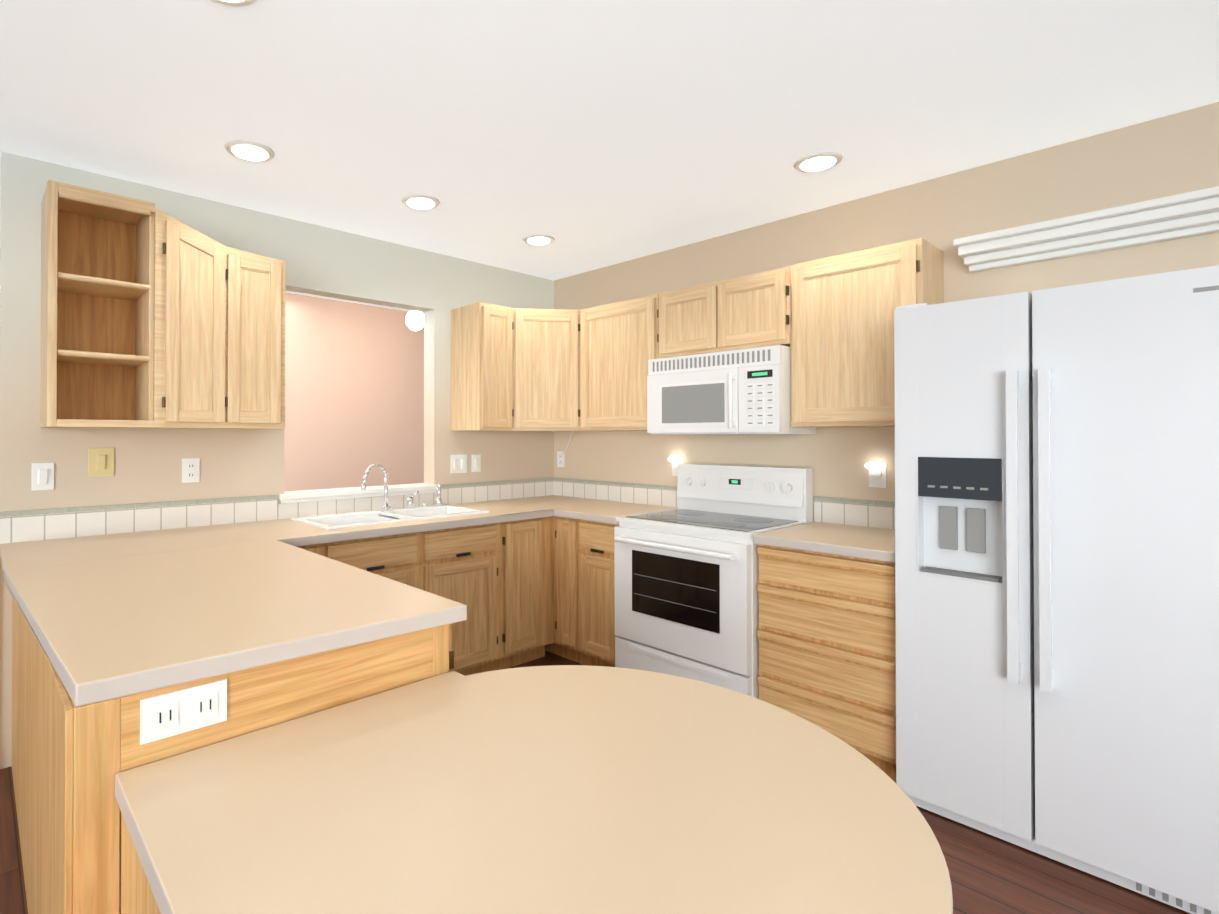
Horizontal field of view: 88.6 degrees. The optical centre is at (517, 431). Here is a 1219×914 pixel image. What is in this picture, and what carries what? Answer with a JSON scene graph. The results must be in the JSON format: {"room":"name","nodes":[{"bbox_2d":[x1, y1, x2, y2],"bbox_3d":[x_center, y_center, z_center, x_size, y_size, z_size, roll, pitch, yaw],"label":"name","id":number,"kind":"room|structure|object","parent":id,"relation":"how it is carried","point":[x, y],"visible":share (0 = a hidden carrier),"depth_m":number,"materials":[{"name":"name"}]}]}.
{"room":"kitchen","nodes":[
{"label":"kitchen","id":0,"kind":"room"},
{"bbox_2d":[0,151,553,768],"bbox_3d":[-0.952,0.119,3.594,3.160,2.510,0.120,0,-1,-41],"label":"wall","id":1,"kind":"structure","parent":0,"point":[344,265],"depth_m":3.04,"materials":[{"name":"paint"}]},
{"bbox_2d":[31,463,53,490],"bbox_3d":[-1.989,0.187,2.591,0.075,0.115,0.017,0,-1,-41],"label":"light switch","id":2,"kind":"object","parent":1,"relation":"attached to","point":[42,476],"visible":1,"depth_m":2.59,"materials":[{"name":"white plastic"}]},
{"bbox_2d":[88,448,113,476],"bbox_3d":[-1.835,0.133,2.727,0.095,0.125,0.017,0,-1,-41],"label":"switch plate","id":3,"kind":"object","parent":1,"relation":"attached to","point":[100,461],"visible":1,"depth_m":2.72,"materials":[{"name":"yellow plastic"}]},
{"bbox_2d":[40,180,285,428],"bbox_3d":[-1.547,-0.489,2.768,0.910,0.945,0.337,0,-1,-41],"label":"upper cabinet","id":4,"kind":"object","parent":1,"relation":"attached to","point":[152,316],"visible":1,"depth_m":2.69,"materials":[{"name":"brown wood"}]},
{"bbox_2d":[182,458,199,482],"bbox_3d":[-1.567,0.185,2.967,0.075,0.115,0.010,0,-1,-41],"label":"outlet","id":5,"kind":"object","parent":1,"relation":"attached to","point":[190,469],"visible":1,"depth_m":2.96,"materials":[{"name":"white plastic"}]},
{"bbox_2d":[0,478,553,543],"bbox_3d":[-0.909,0.396,3.543,3.160,0.128,0.011,0,-1,-41],"label":"backsplash","id":6,"kind":"structure","parent":1,"relation":"attached to","point":[34,525],"depth_m":3.00,"materials":[{"name":"white tile"}]},
{"bbox_2d":[278,483,436,503],"bbox_3d":[-0.915,0.355,3.622,1.005,0.050,0.185,0,-1,-41],"label":"sill","id":7,"kind":"structure","parent":1,"relation":"attached to","point":[330,494],"depth_m":3.52,"materials":[{"name":"white"}]},
{"bbox_2d":[451,454,466,472],"bbox_3d":[-0.374,0.207,4.011,0.130,0.120,0.017,0,-1,-41],"label":"double light switch","id":8,"kind":"object","parent":1,"relation":"attached to","point":[458,463],"visible":1,"depth_m":4.01,"materials":[{"name":"white plastic"}]},
{"bbox_2d":[472,454,480,471],"bbox_3d":[-0.269,0.208,4.103,0.075,0.115,0.017,0,-1,-41],"label":"light switch","id":9,"kind":"object","parent":1,"relation":"attached to","point":[476,463],"visible":1,"depth_m":4.10,"materials":[{"name":"white plastic"}]},
{"bbox_2d":[451,302,570,430],"bbox_3d":[-0.021,-0.398,3.970,0.600,0.780,0.546,0,-1,-41],"label":"upper cabinet","id":10,"kind":"object","parent":1,"relation":"attached to","point":[522,369],"depth_m":3.91,"materials":[{"name":"brown wood"}]},
{"bbox_2d":[284,292,423,490],"bbox_3d":[-3.141,0.122,3.933,9.000,2.510,0.120,0,-1,-41],"label":"wall","id":11,"kind":"structure","parent":0,"point":[354,391],"depth_m":5.35,"materials":[{"name":"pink paint"}]},
{"bbox_2d":[0,650,1190,913],"bbox_3d":[-0.164,1.383,0.537,9.000,0.060,9.500,0,-1,-41],"label":"floor","id":12,"kind":"structure","parent":0,"point":[990,874],"depth_m":1.89,"materials":[{"name":"brown wood"}]},
{"bbox_2d":[11,598,453,913],"bbox_3d":[-1.113,0.927,2.070,0.828,0.874,1.945,0,-1,-41],"label":"base cabinet","id":13,"kind":"object","parent":12,"relation":"on","point":[70,760],"visible":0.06,"depth_m":1.28,"materials":[{"name":"brown wood"}]},
{"bbox_2d":[0,523,267,558],"bbox_3d":[-1.563,0.473,2.569,0.900,0.040,0.360,0,-1,-41],"label":"countertop","id":14,"kind":"structure","parent":13,"relation":"on","point":[38,547],"depth_m":2.63,"materials":[{"name":"laminate"}]},
{"bbox_2d":[140,679,226,744],"bbox_3d":[-0.638,0.536,1.189,0.150,0.082,0.010,0,-1,-41],"label":"outlet","id":15,"kind":"object","parent":13,"relation":"attached to","point":[169,714],"visible":1,"depth_m":1.18,"materials":[{"name":"white plastic"}]},
{"bbox_2d":[1,535,466,706],"bbox_3d":[-0.890,0.468,1.803,0.900,0.040,1.320,0,-1,-41],"label":"countertop","id":16,"kind":"structure","parent":13,"relation":"on","point":[110,616],"depth_m":1.55,"materials":[{"name":"laminate"}]},
{"bbox_2d":[297,516,552,675],"bbox_3d":[-0.606,0.936,3.391,1.694,0.874,0.630,0,-1,-41],"label":"base cabinet","id":17,"kind":"object","parent":12,"relation":"on","point":[496,579],"visible":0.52,"depth_m":3.37,"materials":[{"name":"brown wood"}]},
{"bbox_2d":[0,495,607,562],"bbox_3d":[-0.701,0.478,3.303,3.164,0.040,0.653,0,-1,-41],"label":"countertop","id":18,"kind":"structure","parent":17,"relation":"on","point":[505,510],"depth_m":3.01,"materials":[{"name":"laminate"}]},
{"bbox_2d":[291,504,488,529],"bbox_3d":[-0.666,0.551,3.356,0.960,0.208,0.440,0,-1,-41],"label":"double-bowl sink","id":19,"kind":"object","parent":18,"relation":"in","point":[346,520],"visible":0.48,"depth_m":3.36,"materials":[{"name":"white ceramic"}]},
{"bbox_2d":[361,463,441,510],"bbox_3d":[-0.663,0.313,3.581,0.556,0.271,0.082,0,-1,-41],"label":"faucet set","id":20,"kind":"object","parent":18,"relation":"on","point":[410,504],"visible":1,"depth_m":3.52,"materials":[{"name":"silver metal"}]},
{"bbox_2d":[115,665,952,913],"bbox_3d":[0.079,0.986,1.085,1.175,0.742,1.098,0,-1,-41],"label":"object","id":21,"kind":"object","parent":12,"relation":"on","point":[568,789],"visible":1,"depth_m":1.00,"materials":[{"name":"laminate"}]},
{"bbox_2d":[545,516,618,666],"bbox_3d":[0.410,0.940,3.952,0.630,0.874,1.128,0,-1,-41],"label":"base cabinet","id":22,"kind":"object","parent":12,"relation":"on","point":[583,599],"visible":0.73,"depth_m":3.53,"materials":[{"name":"brown wood"}]},
{"bbox_2d":[552,501,677,524],"bbox_3d":[0.613,0.481,3.693,0.674,0.040,0.465,0,-1,-41],"label":"countertop","id":23,"kind":"structure","parent":22,"relation":"on","point":[608,512],"depth_m":3.64,"materials":[{"name":"laminate"}]},
{"bbox_2d":[614,463,812,698],"bbox_3d":[0.990,0.779,3.199,0.718,1.185,0.760,0,-1,-41],"label":"electric range","id":24,"kind":"object","parent":12,"relation":"on","point":[685,585],"visible":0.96,"depth_m":3.05,"materials":[{"name":"white metal"}]},
{"bbox_2d":[757,544,895,781],"bbox_3d":[1.478,0.931,2.735,0.632,0.874,0.570,0,-1,-41],"label":"drawers","id":25,"kind":"object","parent":12,"relation":"on","point":[826,633],"visible":0.62,"depth_m":2.50,"materials":[{"name":"brown wood"}]},
{"bbox_2d":[753,522,894,562],"bbox_3d":[1.474,0.474,2.735,0.645,0.040,0.570,0,-1,-41],"label":"countertop","id":26,"kind":"structure","parent":25,"relation":"on","point":[871,543],"depth_m":2.63,"materials":[{"name":"laminate"}]},
{"bbox_2d":[894,265,1218,913],"bbox_3d":[1.921,0.450,2.134,0.728,1.828,0.908,0,-1,-41],"label":"refrigerator","id":27,"kind":"object","parent":12,"relation":"on","point":[1057,555],"visible":1,"depth_m":1.91,"materials":[{"name":"white metal"}]},
{"bbox_2d":[0,0,1218,313],"bbox_3d":[-0.164,-1.187,0.555,9.000,0.060,9.500,0,-1,-41],"label":"ceiling","id":28,"kind":"structure","parent":0,"point":[590,134],"depth_m":2.14,"materials":[{"name":"white paint"}]},
{"bbox_2d":[211,0,255,6],"bbox_3d":[-0.750,-1.143,1.571,0.188,0.013,0.188,0,-1,-41],"label":"recessed light","id":29,"kind":"object","parent":28,"relation":"in","point":[237,3],"visible":1,"depth_m":1.64,"materials":[{"name":"white"}]},
{"bbox_2d":[225,140,274,161],"bbox_3d":[-1.086,-1.137,2.513,0.188,0.013,0.188,0,-1,-41],"label":"recessed light","id":30,"kind":"object","parent":28,"relation":"in","point":[248,150],"visible":0.96,"depth_m":2.49,"materials":[{"name":"white"}]},
{"bbox_2d":[406,310,423,330],"bbox_3d":[-0.780,-0.951,4.738,0.150,0.352,0.150,0,-1,-41],"label":"light","id":31,"kind":"object","parent":28,"relation":"hanging from","point":[414,320],"visible":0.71,"depth_m":4.68,"materials":[{"name":"white plastic"}]},
{"bbox_2d":[402,195,439,209],"bbox_3d":[-0.477,-1.133,3.062,0.188,0.013,0.188,0,-1,-41],"label":"recessed light","id":32,"kind":"object","parent":28,"relation":"in","point":[421,202],"visible":0.96,"depth_m":3.04,"materials":[{"name":"white"}]},
{"bbox_2d":[523,234,554,244],"bbox_3d":[0.128,-1.129,3.647,0.188,0.013,0.188,0,-1,-41],"label":"recessed light","id":33,"kind":"object","parent":28,"relation":"in","point":[538,239],"visible":1,"depth_m":3.62,"materials":[{"name":"white"}]},
{"bbox_2d":[794,152,842,172],"bbox_3d":[1.273,-1.136,2.616,0.188,0.013,0.188,0,-1,-41],"label":"recessed light","id":34,"kind":"object","parent":28,"relation":"in","point":[817,162],"visible":0.96,"depth_m":2.59,"materials":[{"name":"white"}]},
{"bbox_2d":[554,102,1218,521],"bbox_3d":[2.755,0.107,1.860,0.120,2.510,7.620,0,-1,-41],"label":"wall","id":35,"kind":"structure","parent":0,"point":[1172,154],"depth_m":2.86,"materials":[{"name":"beige paint"}]},
{"bbox_2d":[557,451,564,466],"bbox_3d":[0.320,0.201,4.532,0.010,0.115,0.075,0,-1,-41],"label":"outlet","id":36,"kind":"object","parent":35,"relation":"attached to","point":[561,461],"visible":0.92,"depth_m":4.53,"materials":[{"name":"white plastic"}]},
{"bbox_2d":[560,431,573,456],"bbox_3d":[0.344,0.089,4.457,0.057,0.190,0.148,0,-1,-41],"label":"cord","id":37,"kind":"object","parent":36,"relation":"attached to","point":[568,444],"visible":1,"depth_m":4.41,"materials":[{"name":"white plastic"}]},
{"bbox_2d":[571,294,659,430],"bbox_3d":[0.505,-0.397,4.033,0.393,0.780,1.146,0,-1,-41],"label":"upper cabinet","id":38,"kind":"object","parent":35,"relation":"attached to","point":[612,345],"depth_m":3.77,"materials":[{"name":"brown wood"}]},
{"bbox_2d":[668,456,682,475],"bbox_3d":[0.961,0.209,3.764,0.061,0.123,0.091,0,-1,-41],"label":"light","id":39,"kind":"object","parent":35,"relation":"attached to","point":[675,460],"visible":0.81,"depth_m":3.76,"materials":[{"name":"white plastic"}]},
{"bbox_2d":[657,266,789,357],"bbox_3d":[1.163,-0.607,3.342,0.319,0.370,0.757,0,-1,-41],"label":"upper cabinet","id":40,"kind":"object","parent":35,"relation":"attached to","point":[746,311],"visible":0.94,"depth_m":3.19,"materials":[{"name":"brown wood"}]},
{"bbox_2d":[647,345,815,433],"bbox_3d":[1.110,-0.197,3.294,0.441,0.418,0.752,0,-1,-41],"label":"microwave","id":41,"kind":"object","parent":40,"relation":"attached to","point":[743,391],"visible":0.98,"depth_m":3.11,"materials":[{"name":"white plastic"}]},
{"bbox_2d":[554,478,894,528],"bbox_3d":[1.089,0.397,3.655,0.011,0.128,2.459,0,-1,-41],"label":"backsplash","id":42,"kind":"structure","parent":35,"relation":"attached to","point":[866,513],"depth_m":3.81,"materials":[{"name":"white tile"}]},
{"bbox_2d":[790,238,943,426],"bbox_3d":[1.595,-0.413,2.848,0.319,0.775,0.550,0,-1,-41],"label":"upper cabinet","id":43,"kind":"object","parent":35,"relation":"attached to","point":[842,367],"visible":0.79,"depth_m":2.74,"materials":[{"name":"brown wood"}]},
{"bbox_2d":[865,462,886,487],"bbox_3d":[1.697,0.203,2.926,0.061,0.123,0.091,0,-1,-41],"label":"light","id":44,"kind":"object","parent":35,"relation":"attached to","point":[877,474],"visible":1,"depth_m":2.93,"materials":[{"name":"white plastic"}]},
{"bbox_2d":[953,186,1218,272],"bbox_3d":[2.571,-0.754,1.871,0.150,0.123,2.070,0,-1,-41],"label":"shelf","id":45,"kind":"object","parent":35,"relation":"attached to","point":[1185,215],"visible":0.98,"depth_m":2.31,"materials":[{"name":"white"}]}
]}

